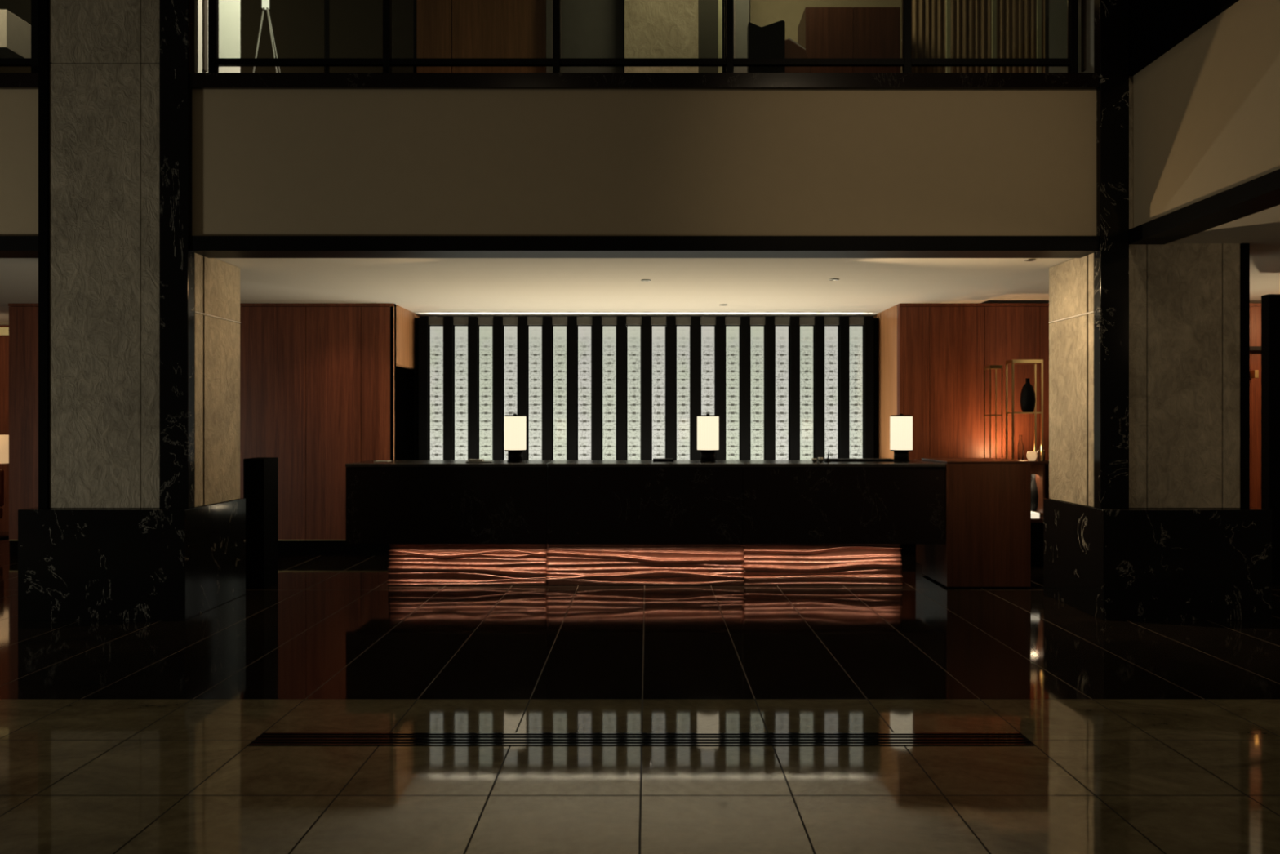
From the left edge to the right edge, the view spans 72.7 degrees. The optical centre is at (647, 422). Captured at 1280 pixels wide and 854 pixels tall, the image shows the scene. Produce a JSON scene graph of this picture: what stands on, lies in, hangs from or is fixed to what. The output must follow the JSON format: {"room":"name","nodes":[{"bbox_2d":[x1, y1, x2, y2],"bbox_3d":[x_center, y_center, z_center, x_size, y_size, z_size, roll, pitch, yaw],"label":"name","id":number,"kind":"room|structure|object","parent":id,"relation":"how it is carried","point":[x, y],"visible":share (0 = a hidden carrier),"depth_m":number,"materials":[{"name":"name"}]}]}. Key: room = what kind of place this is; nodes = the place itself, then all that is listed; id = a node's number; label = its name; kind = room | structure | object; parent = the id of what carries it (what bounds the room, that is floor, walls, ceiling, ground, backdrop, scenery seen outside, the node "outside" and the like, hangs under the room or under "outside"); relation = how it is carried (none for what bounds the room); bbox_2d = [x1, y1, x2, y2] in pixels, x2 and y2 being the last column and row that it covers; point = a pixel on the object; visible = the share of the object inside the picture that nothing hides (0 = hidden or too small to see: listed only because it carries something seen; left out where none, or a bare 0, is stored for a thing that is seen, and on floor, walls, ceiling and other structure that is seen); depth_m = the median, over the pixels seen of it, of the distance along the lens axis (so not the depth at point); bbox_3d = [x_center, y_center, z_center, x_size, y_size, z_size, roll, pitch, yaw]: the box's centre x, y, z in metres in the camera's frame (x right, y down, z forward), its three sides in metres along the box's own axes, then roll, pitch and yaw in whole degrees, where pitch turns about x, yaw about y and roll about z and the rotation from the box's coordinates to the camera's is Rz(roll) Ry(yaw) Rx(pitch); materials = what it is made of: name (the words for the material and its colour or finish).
{"room":"lobby","nodes":[
{"label":"lobby","id":0,"kind":"room"},
{"bbox_2d":[0,324,8,531],"bbox_3d":[-10.100,0.077,12.050,5.800,2.845,0.100,0,0,0],"label":"wall","id":1,"kind":"structure","parent":0,"point":[4,340],"depth_m":12.00,"materials":[{"name":"brown wood"}]},
{"bbox_2d":[0,327,8,336],"bbox_3d":[-10.110,-1.251,11.950,5.780,0.108,0.100,0,0,0],"label":"trim","id":2,"kind":"structure","parent":1,"relation":"attached to","point":[4,331],"depth_m":11.90,"materials":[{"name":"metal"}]},
{"bbox_2d":[0,0,31,72],"bbox_3d":[-9.511,-4.065,10.450,6.979,2.870,0.100,0,0,0],"label":"wall","id":3,"kind":"structure","parent":0,"point":[21,9],"depth_m":10.40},
{"bbox_2d":[8,0,546,539],"bbox_3d":[-4.175,-2.090,9.846,6.051,6.820,0.108,0,0,0],"label":"wall","id":4,"kind":"structure","parent":0,"point":[315,379],"depth_m":9.80,"materials":[{"name":"brown wood"}]},
{"bbox_2d":[9,540,389,555],"bbox_3d":[-5.030,1.410,9.857,4.340,0.180,0.085,0,0,0],"label":"baseboard","id":5,"kind":"structure","parent":4,"relation":"attached to","point":[285,548],"depth_m":9.81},
{"bbox_2d":[240,0,325,72],"bbox_3d":[-4.851,-4.065,9.950,2.340,2.870,0.100,0,0,0],"label":"wall","id":6,"kind":"structure","parent":0,"point":[299,26],"depth_m":9.90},
{"bbox_2d":[325,0,415,72],"bbox_3d":[-3.186,-4.065,10.000,1.018,2.870,0.100,0,0,0],"label":"wall","id":7,"kind":"structure","parent":0,"point":[353,28],"depth_m":9.95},
{"bbox_2d":[390,303,420,460],"bbox_3d":[-2.910,0.077,10.375,0.100,2.845,1.150,0,0,0],"label":"wall","id":8,"kind":"structure","parent":0,"point":[405,318],"depth_m":10.10,"materials":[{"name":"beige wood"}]},
{"bbox_2d":[414,317,418,460],"bbox_3d":[-2.817,0.107,10.690,0.075,2.785,0.060,0,0,0],"label":"wall","id":9,"kind":"structure","parent":0,"point":[416,319],"depth_m":10.66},
{"bbox_2d":[418,316,428,460],"bbox_3d":[-2.723,0.107,10.620,0.109,2.785,0.140,0,0,0],"label":"wall fin","id":10,"kind":"structure","parent":0,"point":[423,321],"depth_m":10.55,"materials":[{"name":"wood"}]},
{"bbox_2d":[0,88,1096,235],"bbox_3d":[-4.760,-2.013,6.860,16.480,1.145,0.240,0,0,0],"label":"wall","id":11,"kind":"structure","parent":0,"point":[265,162],"depth_m":6.74,"materials":[{"name":"paint"}]},
{"bbox_2d":[0,235,38,257],"bbox_3d":[-8.840,-1.383,6.850,8.320,0.115,0.300,0,0,0],"label":"trim","id":12,"kind":"structure","parent":11,"relation":"attached to","point":[11,246],"depth_m":6.70,"materials":[{"name":"black metal"}]},
{"bbox_2d":[0,72,38,88],"bbox_3d":[-8.840,-2.640,6.875,8.320,0.110,0.350,0,0,0],"label":"trim","id":13,"kind":"structure","parent":11,"relation":"attached to","point":[7,80],"depth_m":6.70,"materials":[{"name":"black stone"}]},
{"bbox_2d":[0,0,38,72],"bbox_3d":[-6.305,-3.241,6.830,3.084,1.090,0.070,0,0,0],"label":"balustrade","id":14,"kind":"object","parent":13,"relation":"on","point":[33,62],"visible":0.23,"depth_m":6.80,"materials":[{"name":"black metal"}]},
{"bbox_2d":[189,235,1099,257],"bbox_3d":[-0.025,-1.383,6.850,7.010,0.115,0.300,0,0,0],"label":"trim","id":15,"kind":"structure","parent":11,"relation":"attached to","point":[209,246],"depth_m":6.70,"materials":[{"name":"black metal"}]},
{"bbox_2d":[189,72,1099,88],"bbox_3d":[-0.025,-2.640,6.875,7.010,0.110,0.350,0,0,0],"label":"trim","id":16,"kind":"structure","parent":11,"relation":"attached to","point":[197,80],"depth_m":6.70,"materials":[{"name":"black stone"}]},
{"bbox_2d":[208,0,1078,72],"bbox_3d":[-0.034,-3.241,6.830,6.809,1.090,0.070,0,0,0],"label":"balustrade","id":17,"kind":"object","parent":16,"relation":"on","point":[906,61],"visible":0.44,"depth_m":6.81,"materials":[{"name":"black metal"}]},
{"bbox_2d":[546,0,552,72],"bbox_3d":[-1.085,-4.065,9.750,0.088,2.870,0.100,0,0,0],"label":"wall","id":18,"kind":"structure","parent":0,"point":[548,2],"depth_m":9.70,"materials":[{"name":"grey paint"}]},
{"bbox_2d":[415,3,725,72],"bbox_3d":[-4.630,-4.065,11.450,16.740,2.870,0.100,0,0,0],"label":"wall","id":19,"kind":"structure","parent":0,"point":[723,4],"depth_m":11.40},
{"bbox_2d":[560,0,622,72],"bbox_3d":[-0.695,-4.065,10.250,0.816,2.870,0.100,0,0,0],"label":"wall","id":20,"kind":"structure","parent":0,"point":[590,28],"depth_m":10.20,"materials":[{"name":"grey paint"}]},
{"bbox_2d":[395,315,873,460],"bbox_3d":[-0.500,0.077,11.000,7.400,2.845,0.100,0,0,0],"label":"wall","id":21,"kind":"structure","parent":0,"point":[405,377],"depth_m":10.95,"materials":[{"name":"black"}]},
{"bbox_2d":[0,531,1279,853],"bbox_3d":[0.000,1.550,5.000,26.000,0.100,18.000,0,0,0],"label":"floor","id":22,"kind":"structure","parent":0,"point":[77,775],"depth_m":4.39,"materials":[{"name":"tile"}]},
{"bbox_2d":[0,469,4,518],"bbox_3d":[-8.350,1.040,10.610,0.600,0.920,0.580,0,0,0],"label":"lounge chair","id":23,"kind":"object","parent":22,"relation":"on","point":[2,471],"visible":1,"depth_m":10.85,"materials":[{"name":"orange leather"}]},
{"bbox_2d":[0,435,8,538],"bbox_3d":[-8.454,0.829,11.300,0.280,1.342,0.280,0,0,0],"label":"floor lamp","id":24,"kind":"object","parent":22,"relation":"on","point":[4,439],"visible":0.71,"depth_m":11.26,"materials":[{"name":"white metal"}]},
{"bbox_2d":[17,0,245,620],"bbox_3d":[-4.145,-2.000,7.100,1.270,7.000,1.000,0,0,0],"label":"pillar","id":25,"kind":"structure","parent":22,"relation":"on","point":[140,514],"depth_m":6.70,"materials":[{"name":"stone"}]},
{"bbox_2d":[243,457,277,588],"bbox_3d":[-3.555,0.912,8.000,0.187,1.175,0.300,0,0,0],"label":"pedestal","id":26,"kind":"object","parent":22,"relation":"on","point":[260,473],"visible":0.89,"depth_m":7.85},
{"bbox_2d":[428,316,443,460],"bbox_3d":[-2.573,0.105,10.635,0.188,2.790,0.090,0,0,0],"label":"column","id":27,"kind":"structure","parent":22,"relation":"on","point":[435,323],"depth_m":10.61,"materials":[{"name":"grey"}]},
{"bbox_2d":[443,316,453,460],"bbox_3d":[-2.422,0.107,10.620,0.109,2.785,0.140,0,0,0],"label":"wall fin","id":28,"kind":"structure","parent":22,"relation":"on","point":[447,321],"depth_m":10.55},
{"bbox_2d":[453,316,468,460],"bbox_3d":[-2.272,0.105,10.635,0.188,2.790,0.090,0,0,0],"label":"column","id":29,"kind":"structure","parent":22,"relation":"on","point":[460,324],"depth_m":10.61,"materials":[{"name":"white glass"}]},
{"bbox_2d":[468,316,478,459],"bbox_3d":[-2.122,0.107,10.620,0.109,2.785,0.140,0,0,0],"label":"wall fin","id":30,"kind":"structure","parent":22,"relation":"on","point":[473,321],"depth_m":10.55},
{"bbox_2d":[478,316,493,460],"bbox_3d":[-1.971,0.105,10.635,0.188,2.790,0.090,0,0,0],"label":"column","id":31,"kind":"structure","parent":22,"relation":"on","point":[485,324],"depth_m":10.61,"materials":[{"name":"white glass"}]},
{"bbox_2d":[493,316,502,460],"bbox_3d":[-1.821,0.107,10.620,0.109,2.785,0.140,0,0,0],"label":"wall fin","id":32,"kind":"structure","parent":22,"relation":"on","point":[497,321],"depth_m":10.55,"materials":[{"name":"wood"}]},
{"bbox_2d":[502,316,517,460],"bbox_3d":[-1.670,0.105,10.635,0.188,2.790,0.090,0,0,0],"label":"column","id":33,"kind":"structure","parent":22,"relation":"on","point":[509,323],"depth_m":10.61,"materials":[{"name":"white glass"}]},
{"bbox_2d":[517,316,527,460],"bbox_3d":[-1.520,0.107,10.620,0.109,2.785,0.140,0,0,0],"label":"wall fin","id":34,"kind":"structure","parent":22,"relation":"on","point":[522,321],"depth_m":10.55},
{"bbox_2d":[527,316,542,460],"bbox_3d":[-1.369,0.105,10.635,0.188,2.790,0.090,0,0,0],"label":"column","id":35,"kind":"structure","parent":22,"relation":"on","point":[535,324],"depth_m":10.61,"materials":[{"name":"white glass"}]},
{"bbox_2d":[542,316,551,460],"bbox_3d":[-1.219,0.107,10.620,0.109,2.785,0.140,0,0,0],"label":"wall fin","id":36,"kind":"structure","parent":22,"relation":"on","point":[547,321],"depth_m":10.55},
{"bbox_2d":[551,316,567,460],"bbox_3d":[-1.068,0.105,10.635,0.188,2.790,0.090,0,0,0],"label":"column","id":37,"kind":"structure","parent":22,"relation":"on","point":[559,324],"depth_m":10.61,"materials":[{"name":"white glass"}]},
{"bbox_2d":[567,316,577,460],"bbox_3d":[-0.918,0.107,10.620,0.109,2.785,0.140,0,0,0],"label":"wall fin","id":38,"kind":"structure","parent":22,"relation":"on","point":[571,321],"depth_m":10.55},
{"bbox_2d":[577,316,591,460],"bbox_3d":[-0.767,0.105,10.635,0.188,2.790,0.090,0,0,0],"label":"column","id":39,"kind":"structure","parent":22,"relation":"on","point":[584,323],"depth_m":10.61,"materials":[{"name":"white glass"}]},
{"bbox_2d":[591,316,601,460],"bbox_3d":[-0.617,0.107,10.620,0.109,2.785,0.140,0,0,0],"label":"wall fin","id":40,"kind":"structure","parent":22,"relation":"on","point":[596,321],"depth_m":10.55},
{"bbox_2d":[601,316,617,460],"bbox_3d":[-0.466,0.105,10.635,0.188,2.790,0.090,0,0,0],"label":"column","id":41,"kind":"structure","parent":22,"relation":"on","point":[609,324],"depth_m":10.61,"materials":[{"name":"white glass"}]},
{"bbox_2d":[617,316,626,460],"bbox_3d":[-0.316,0.107,10.620,0.109,2.785,0.140,0,0,0],"label":"wall fin","id":42,"kind":"structure","parent":22,"relation":"on","point":[621,321],"depth_m":10.55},
{"bbox_2d":[626,316,641,460],"bbox_3d":[-0.165,0.105,10.635,0.188,2.790,0.090,0,0,0],"label":"column","id":43,"kind":"structure","parent":22,"relation":"on","point":[633,324],"depth_m":10.61,"materials":[{"name":"white glass"}]},
{"bbox_2d":[247,732,1035,746],"bbox_3d":[-0.028,1.498,4.120,3.660,0.004,0.170,0,0,0],"label":"strip","id":44,"kind":"object","parent":22,"relation":"in","point":[265,739],"visible":1,"depth_m":4.11,"materials":[{"name":"black metal"}]},
{"bbox_2d":[345,460,945,585],"bbox_3d":[-0.018,0.935,8.234,5.435,1.130,0.732,0,0,0],"label":"reception desk","id":45,"kind":"object","parent":22,"relation":"on","point":[442,522],"depth_m":7.88,"materials":[{"name":"black stone"}]},
{"bbox_2d":[345,460,554,466],"bbox_3d":[-1.823,0.387,8.234,1.825,0.033,0.732,0,0,0],"label":"countertop","id":46,"kind":"structure","parent":45,"relation":"on","point":[367,463],"depth_m":7.87,"materials":[{"name":"black stone"}]},
{"bbox_2d":[466,458,493,462],"bbox_3d":[-1.561,0.355,8.100,0.240,0.030,0.120,0,0,0],"label":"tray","id":47,"kind":"object","parent":45,"relation":"on","point":[470,460],"visible":1,"depth_m":8.04,"materials":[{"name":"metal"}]},
{"bbox_2d":[504,413,525,462],"bbox_3d":[-1.256,0.142,8.250,0.206,0.455,0.206,0,0,0],"label":"table lamp","id":48,"kind":"object","parent":45,"relation":"on","point":[514,424],"visible":1,"depth_m":8.17,"materials":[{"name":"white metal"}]},
{"bbox_2d":[546,460,742,466],"bbox_3d":[-0.021,0.387,8.234,1.775,0.033,0.732,0,0,0],"label":"countertop","id":49,"kind":"structure","parent":45,"relation":"on","point":[556,463],"depth_m":7.87,"materials":[{"name":"black stone"}]},
{"bbox_2d":[653,457,673,461],"bbox_3d":[0.152,0.357,8.350,0.197,0.025,0.140,0,0,0],"label":"desk tray","id":50,"kind":"object","parent":45,"relation":"on","point":[654,459],"visible":1,"depth_m":8.28,"materials":[{"name":"black metal"}]},
{"bbox_2d":[697,413,719,462],"bbox_3d":[0.574,0.142,8.250,0.206,0.455,0.206,0,0,0],"label":"table lamp","id":51,"kind":"object","parent":45,"relation":"on","point":[708,425],"visible":1,"depth_m":8.17,"materials":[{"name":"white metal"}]},
{"bbox_2d":[736,460,945,466],"bbox_3d":[1.784,0.387,8.234,1.832,0.033,0.732,0,0,0],"label":"countertop","id":52,"kind":"structure","parent":45,"relation":"on","point":[745,463],"depth_m":7.87,"materials":[{"name":"black stone"}]},
{"bbox_2d":[822,457,893,461],"bbox_3d":[2.039,0.357,8.400,0.660,0.026,0.200,0,0,0],"label":"desk blotter","id":53,"kind":"object","parent":45,"relation":"on","point":[824,459],"visible":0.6,"depth_m":8.30,"materials":[{"name":"black leather"}]},
{"bbox_2d":[889,413,912,462],"bbox_3d":[2.408,0.142,8.250,0.206,0.455,0.206,0,0,0],"label":"table lamp","id":54,"kind":"object","parent":45,"relation":"on","point":[900,425],"visible":1,"depth_m":8.17,"materials":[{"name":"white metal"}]},
{"bbox_2d":[641,316,650,460],"bbox_3d":[-0.015,0.107,10.620,0.109,2.785,0.140,0,0,0],"label":"wall fin","id":55,"kind":"structure","parent":22,"relation":"on","point":[646,321],"depth_m":10.55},
{"bbox_2d":[650,316,666,460],"bbox_3d":[0.136,0.105,10.635,0.188,2.790,0.090,0,0,0],"label":"column","id":56,"kind":"structure","parent":22,"relation":"on","point":[658,324],"depth_m":10.61,"materials":[{"name":"white glass"}]},
{"bbox_2d":[666,316,675,460],"bbox_3d":[0.286,0.107,10.620,0.109,2.785,0.140,0,0,0],"label":"wall fin","id":57,"kind":"structure","parent":22,"relation":"on","point":[670,321],"depth_m":10.55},
{"bbox_2d":[675,316,691,460],"bbox_3d":[0.436,0.105,10.635,0.188,2.790,0.090,0,0,0],"label":"column","id":58,"kind":"structure","parent":22,"relation":"on","point":[683,324],"depth_m":10.61,"materials":[{"name":"white glass"}]},
{"bbox_2d":[691,316,700,460],"bbox_3d":[0.587,0.107,10.620,0.109,2.785,0.140,0,0,0],"label":"wall fin","id":59,"kind":"structure","parent":22,"relation":"on","point":[695,321],"depth_m":10.55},
{"bbox_2d":[700,316,715,460],"bbox_3d":[0.737,0.105,10.635,0.188,2.790,0.090,0,0,0],"label":"column","id":60,"kind":"structure","parent":22,"relation":"on","point":[708,324],"depth_m":10.61,"materials":[{"name":"white glass"}]},
{"bbox_2d":[715,316,724,460],"bbox_3d":[0.888,0.107,10.620,0.109,2.785,0.140,0,0,0],"label":"wall fin","id":61,"kind":"structure","parent":22,"relation":"on","point":[720,321],"depth_m":10.55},
{"bbox_2d":[724,316,740,460],"bbox_3d":[1.038,0.105,10.635,0.188,2.790,0.090,0,0,0],"label":"column","id":62,"kind":"structure","parent":22,"relation":"on","point":[732,324],"depth_m":10.61,"materials":[{"name":"white glass"}]},
{"bbox_2d":[740,316,750,460],"bbox_3d":[1.189,0.107,10.620,0.109,2.785,0.140,0,0,0],"label":"wall fin","id":63,"kind":"structure","parent":22,"relation":"on","point":[744,321],"depth_m":10.55,"materials":[{"name":"wood"}]},
{"bbox_2d":[750,316,764,460],"bbox_3d":[1.339,0.105,10.635,0.188,2.790,0.090,0,0,0],"label":"column","id":64,"kind":"structure","parent":22,"relation":"on","point":[757,323],"depth_m":10.61,"materials":[{"name":"white glass"}]},
{"bbox_2d":[764,316,774,460],"bbox_3d":[1.490,0.107,10.620,0.109,2.785,0.140,0,0,0],"label":"wall fin","id":65,"kind":"structure","parent":22,"relation":"on","point":[769,321],"depth_m":10.55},
{"bbox_2d":[774,316,790,460],"bbox_3d":[1.640,0.105,10.635,0.188,2.790,0.090,0,0,0],"label":"column","id":66,"kind":"structure","parent":22,"relation":"on","point":[782,324],"depth_m":10.61,"materials":[{"name":"white glass"}]},
{"bbox_2d":[789,316,799,460],"bbox_3d":[1.791,0.107,10.620,0.109,2.785,0.140,0,0,0],"label":"wall fin","id":67,"kind":"structure","parent":22,"relation":"on","point":[794,321],"depth_m":10.55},
{"bbox_2d":[799,316,814,460],"bbox_3d":[1.941,0.105,10.635,0.188,2.790,0.090,0,0,0],"label":"column","id":68,"kind":"structure","parent":22,"relation":"on","point":[806,324],"depth_m":10.61,"materials":[{"name":"white glass"}]},
{"bbox_2d":[814,316,824,460],"bbox_3d":[2.092,0.107,10.620,0.109,2.785,0.140,0,0,0],"label":"wall fin","id":69,"kind":"structure","parent":22,"relation":"on","point":[819,321],"depth_m":10.55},
{"bbox_2d":[824,316,839,457],"bbox_3d":[2.242,0.105,10.635,0.188,2.790,0.090,0,0,0],"label":"wall panel","id":70,"kind":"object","parent":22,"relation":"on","point":[831,324],"depth_m":10.61,"materials":[{"name":"white glass"}]},
{"bbox_2d":[839,316,848,457],"bbox_3d":[2.393,0.107,10.620,0.109,2.785,0.140,0,0,0],"label":"wall fin","id":71,"kind":"structure","parent":22,"relation":"on","point":[843,321],"depth_m":10.55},
{"bbox_2d":[848,316,863,457],"bbox_3d":[2.543,0.105,10.635,0.188,2.790,0.090,0,0,0],"label":"column","id":72,"kind":"structure","parent":22,"relation":"on","point":[855,323],"depth_m":10.61,"materials":[{"name":"white glass"}]},
{"bbox_2d":[921,457,1031,588],"bbox_3d":[3.087,0.924,8.220,0.765,1.152,0.728,0,0,0],"label":"counter","id":73,"kind":"object","parent":22,"relation":"on","point":[988,544],"visible":0.99,"depth_m":7.86,"materials":[{"name":"brown wood"}]},
{"bbox_2d":[914,459,1048,564],"bbox_3d":[3.635,0.950,9.250,1.470,1.100,0.400,0,0,0],"label":"console","id":74,"kind":"object","parent":22,"relation":"on","point":[1041,468],"visible":0.14,"depth_m":9.08,"materials":[{"name":"brown wood"}]},
{"bbox_2d":[983,364,1002,457],"bbox_3d":[3.728,-0.107,9.380,0.135,1.015,0.170,0,0,0],"label":"frame","id":75,"kind":"object","parent":74,"relation":"on","point":[990,366],"visible":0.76,"depth_m":9.42,"materials":[{"name":"gold metal"}]},
{"bbox_2d":[1005,359,1043,460],"bbox_3d":[4.010,-0.133,9.260,0.326,1.066,0.178,0,0,0],"label":"frame","id":76,"kind":"object","parent":74,"relation":"on","point":[1012,362],"visible":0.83,"depth_m":9.18,"materials":[{"name":"gold metal"}]},
{"bbox_2d":[1020,377,1035,412],"bbox_3d":[4.049,-0.293,9.260,0.150,0.360,0.150,0,0,0],"label":"vase","id":77,"kind":"object","parent":76,"relation":"on","point":[1027,394],"visible":1,"depth_m":9.21,"materials":[{"name":"ceramic"}]},
{"bbox_2d":[1026,451,1036,461],"bbox_3d":[4.029,0.349,9.120,0.100,0.100,0.100,0,0,0],"label":"bowl","id":78,"kind":"object","parent":74,"relation":"on","point":[1031,455],"visible":1,"depth_m":9.08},
{"bbox_2d":[1031,474,1038,511],"bbox_3d":[4.120,0.745,9.270,0.200,0.389,0.200,0,0,0],"label":"vase","id":79,"kind":"object","parent":74,"relation":"on","point":[1034,496],"visible":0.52,"depth_m":9.20,"materials":[{"name":"black metal"}]},
{"bbox_2d":[1031,515,1043,522],"bbox_3d":[3.635,1.020,9.232,1.400,0.040,0.345,0,0,0],"label":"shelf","id":80,"kind":"object","parent":74,"relation":"attached to","point":[1034,518],"depth_m":9.06,"materials":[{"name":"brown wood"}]},
{"bbox_2d":[1043,0,1271,620],"bbox_3d":[4.100,-2.000,7.100,1.280,7.000,1.000,0,0,0],"label":"pillar","id":81,"kind":"structure","parent":22,"relation":"on","point":[1148,514],"depth_m":6.70,"materials":[{"name":"stone"}]},
{"bbox_2d":[1261,293,1279,586],"bbox_3d":[6.516,0.159,8.050,1.600,2.683,0.100,0,0,0],"label":"column","id":82,"kind":"structure","parent":22,"relation":"on","point":[1270,303],"depth_m":8.00,"materials":[{"name":"stone"}]},
{"bbox_2d":[0,204,1279,324],"bbox_3d":[0.000,-1.397,5.000,26.000,0.105,18.000,0,0,0],"label":"ceiling","id":83,"kind":"structure","parent":0,"point":[423,286],"depth_m":8.37,"materials":[{"name":"paint"}]},
{"bbox_2d":[624,0,697,72],"bbox_3d":[0.162,-4.065,9.950,0.846,2.870,0.100,0,0,0],"label":"wall","id":84,"kind":"structure","parent":0,"point":[653,28],"depth_m":9.90,"materials":[{"name":"stone"}]},
{"bbox_2d":[697,0,718,72],"bbox_3d":[0.668,-4.065,9.350,0.237,2.870,0.100,0,0,0],"label":"wall","id":85,"kind":"structure","parent":0,"point":[708,10],"depth_m":9.30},
{"bbox_2d":[733,0,749,72],"bbox_3d":[1.038,-4.065,9.630,0.174,2.870,0.060,0,0,0],"label":"wall","id":86,"kind":"structure","parent":0,"point":[741,7],"depth_m":9.60,"materials":[{"name":"grey paint"}]},
{"bbox_2d":[749,0,902,72],"bbox_3d":[2.158,-4.065,10.350,1.882,2.870,0.100,0,0,0],"label":"wall","id":87,"kind":"structure","parent":0,"point":[762,13],"depth_m":10.30,"materials":[{"name":"beige paint"}]},
{"bbox_2d":[863,316,874,457],"bbox_3d":[2.693,0.107,10.620,0.109,2.785,0.140,0,0,0],"label":"wall fin","id":88,"kind":"structure","parent":0,"point":[868,322],"depth_m":10.55,"materials":[{"name":"wood"}]},
{"bbox_2d":[874,317,879,457],"bbox_3d":[2.792,0.107,10.690,0.085,2.785,0.060,0,0,0],"label":"wall","id":89,"kind":"structure","parent":0,"point":[876,319],"depth_m":10.66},
{"bbox_2d":[873,304,897,458],"bbox_3d":[2.895,0.077,10.425,0.110,2.845,1.050,0,0,0],"label":"wall","id":90,"kind":"structure","parent":0,"point":[887,317],"depth_m":10.32,"materials":[{"name":"orange wood"}]},
{"bbox_2d":[1044,0,1048,72],"bbox_3d":[5.075,-4.065,10.350,0.730,2.870,0.100,0,0,0],"label":"wall","id":91,"kind":"structure","parent":0,"point":[1046,2],"depth_m":10.30,"materials":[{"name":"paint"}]},
{"bbox_2d":[897,302,1261,507],"bbox_3d":[5.920,-0.013,9.846,6.160,2.665,0.108,0,0,0],"label":"wall","id":92,"kind":"structure","parent":0,"point":[944,349],"depth_m":9.80,"materials":[{"name":"brown wood"}]},
{"bbox_2d":[901,543,915,555],"bbox_3d":[5.920,1.410,9.857,6.160,0.180,0.085,0,0,0],"label":"baseboard","id":93,"kind":"structure","parent":92,"relation":"attached to","point":[908,549],"depth_m":9.81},
{"bbox_2d":[1249,369,1258,377],"bbox_3d":[6.794,-0.543,9.740,0.044,0.088,0.080,0,0,0],"label":"sconce","id":94,"kind":"object","parent":92,"relation":"attached to","point":[1255,373],"visible":1,"depth_m":9.71,"materials":[{"name":"gold metal"}]},
{"bbox_2d":[1133,0,1279,227],"bbox_3d":[3.845,-2.078,1.360,0.210,1.185,10.720,0,0,0],"label":"wall","id":95,"kind":"structure","parent":0,"point":[1206,111],"depth_m":5.80,"materials":[{"name":"paint"}]},
{"bbox_2d":[1128,0,1239,75],"bbox_3d":[3.840,-3.210,1.360,0.280,1.080,10.720,0,0,0],"label":"trim","id":96,"kind":"structure","parent":95,"relation":"attached to","point":[1156,27],"depth_m":6.27,"materials":[{"name":"black"}]},
{"bbox_2d":[1128,168,1279,244],"bbox_3d":[3.840,-1.429,1.360,0.280,0.113,10.720,0,0,0],"label":"trim","id":97,"kind":"structure","parent":95,"relation":"attached to","point":[1260,193],"depth_m":5.79,"materials":[{"name":"black metal"}]},
{"bbox_3d":[-4.640,-2.570,9.290,16.720,0.100,4.620,0,0,0],"label":"floor","id":98,"kind":"structure","parent":0,"visible":0},
{"bbox_2d":[0,8,31,57],"bbox_3d":[-6.213,-3.236,8.275,0.484,1.231,0.350,0,0,0],"label":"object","id":99,"kind":"object","parent":98,"relation":"on","point":[15,32],"visible":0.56,"depth_m":8.22,"materials":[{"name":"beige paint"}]},
{"bbox_2d":[252,0,280,72],"bbox_3d":[-3.423,-3.468,7.883,0.425,1.699,0.176,0,0,-33],"label":"lamp","id":100,"kind":"object","parent":98,"relation":"on","point":[265,3],"visible":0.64,"depth_m":7.89,"materials":[{"name":"metal"}]},
{"bbox_2d":[718,0,722,72],"bbox_3d":[0.744,-4.010,8.915,0.040,2.780,0.030,0,0,0],"label":"upright","id":101,"kind":"object","parent":98,"relation":"on","point":[720,2],"visible":0.44,"depth_m":8.90,"materials":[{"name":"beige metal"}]},
{"bbox_2d":[747,20,785,72],"bbox_3d":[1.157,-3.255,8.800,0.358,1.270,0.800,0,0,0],"label":"armchair","id":102,"kind":"object","parent":98,"relation":"on","point":[768,41],"visible":0.37,"depth_m":8.40,"materials":[{"name":"grey fabric"}]},
{"bbox_2d":[785,37,811,72],"bbox_3d":[1.546,-3.241,8.900,0.364,1.243,0.600,0,0,0],"label":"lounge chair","id":103,"kind":"object","parent":98,"relation":"on","point":[793,49],"visible":0.19,"depth_m":8.70,"materials":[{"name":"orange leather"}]},
{"bbox_2d":[797,7,900,72],"bbox_3d":[2.198,-3.536,9.550,1.014,1.832,0.500,0,0,0],"label":"tall cabinet","id":104,"kind":"object","parent":98,"relation":"on","point":[824,32],"visible":0.44,"depth_m":9.30,"materials":[{"name":"brown wood"}]},
{"bbox_2d":[946,0,951,72],"bbox_3d":[3.117,-4.010,9.015,0.040,2.780,0.030,0,0,0],"label":"upright","id":105,"kind":"object","parent":98,"relation":"on","point":[948,2],"visible":0.44,"depth_m":9.00,"materials":[{"name":"gold metal"}]},
{"bbox_2d":[911,0,1044,72],"bbox_3d":[3.682,-4.020,9.706,1.490,2.760,0.056,0,0,0],"label":"curtain","id":106,"kind":"object","parent":98,"relation":"on","point":[971,20],"visible":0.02,"depth_m":9.70,"materials":[{"name":"brown fabric"}]},
{"bbox_2d":[1036,0,1041,72],"bbox_3d":[4.058,-4.010,9.015,0.040,2.780,0.030,0,0,0],"label":"upright","id":107,"kind":"object","parent":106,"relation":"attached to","point":[1038,2],"visible":0.44,"depth_m":9.00,"materials":[{"name":"gold metal"}]},
{"bbox_2d":[991,0,996,72],"bbox_3d":[3.592,-4.010,9.015,0.040,2.780,0.030,0,0,0],"label":"upright","id":108,"kind":"object","parent":98,"relation":"on","point":[993,2],"visible":0.44,"depth_m":9.00,"materials":[{"name":"gold metal"}]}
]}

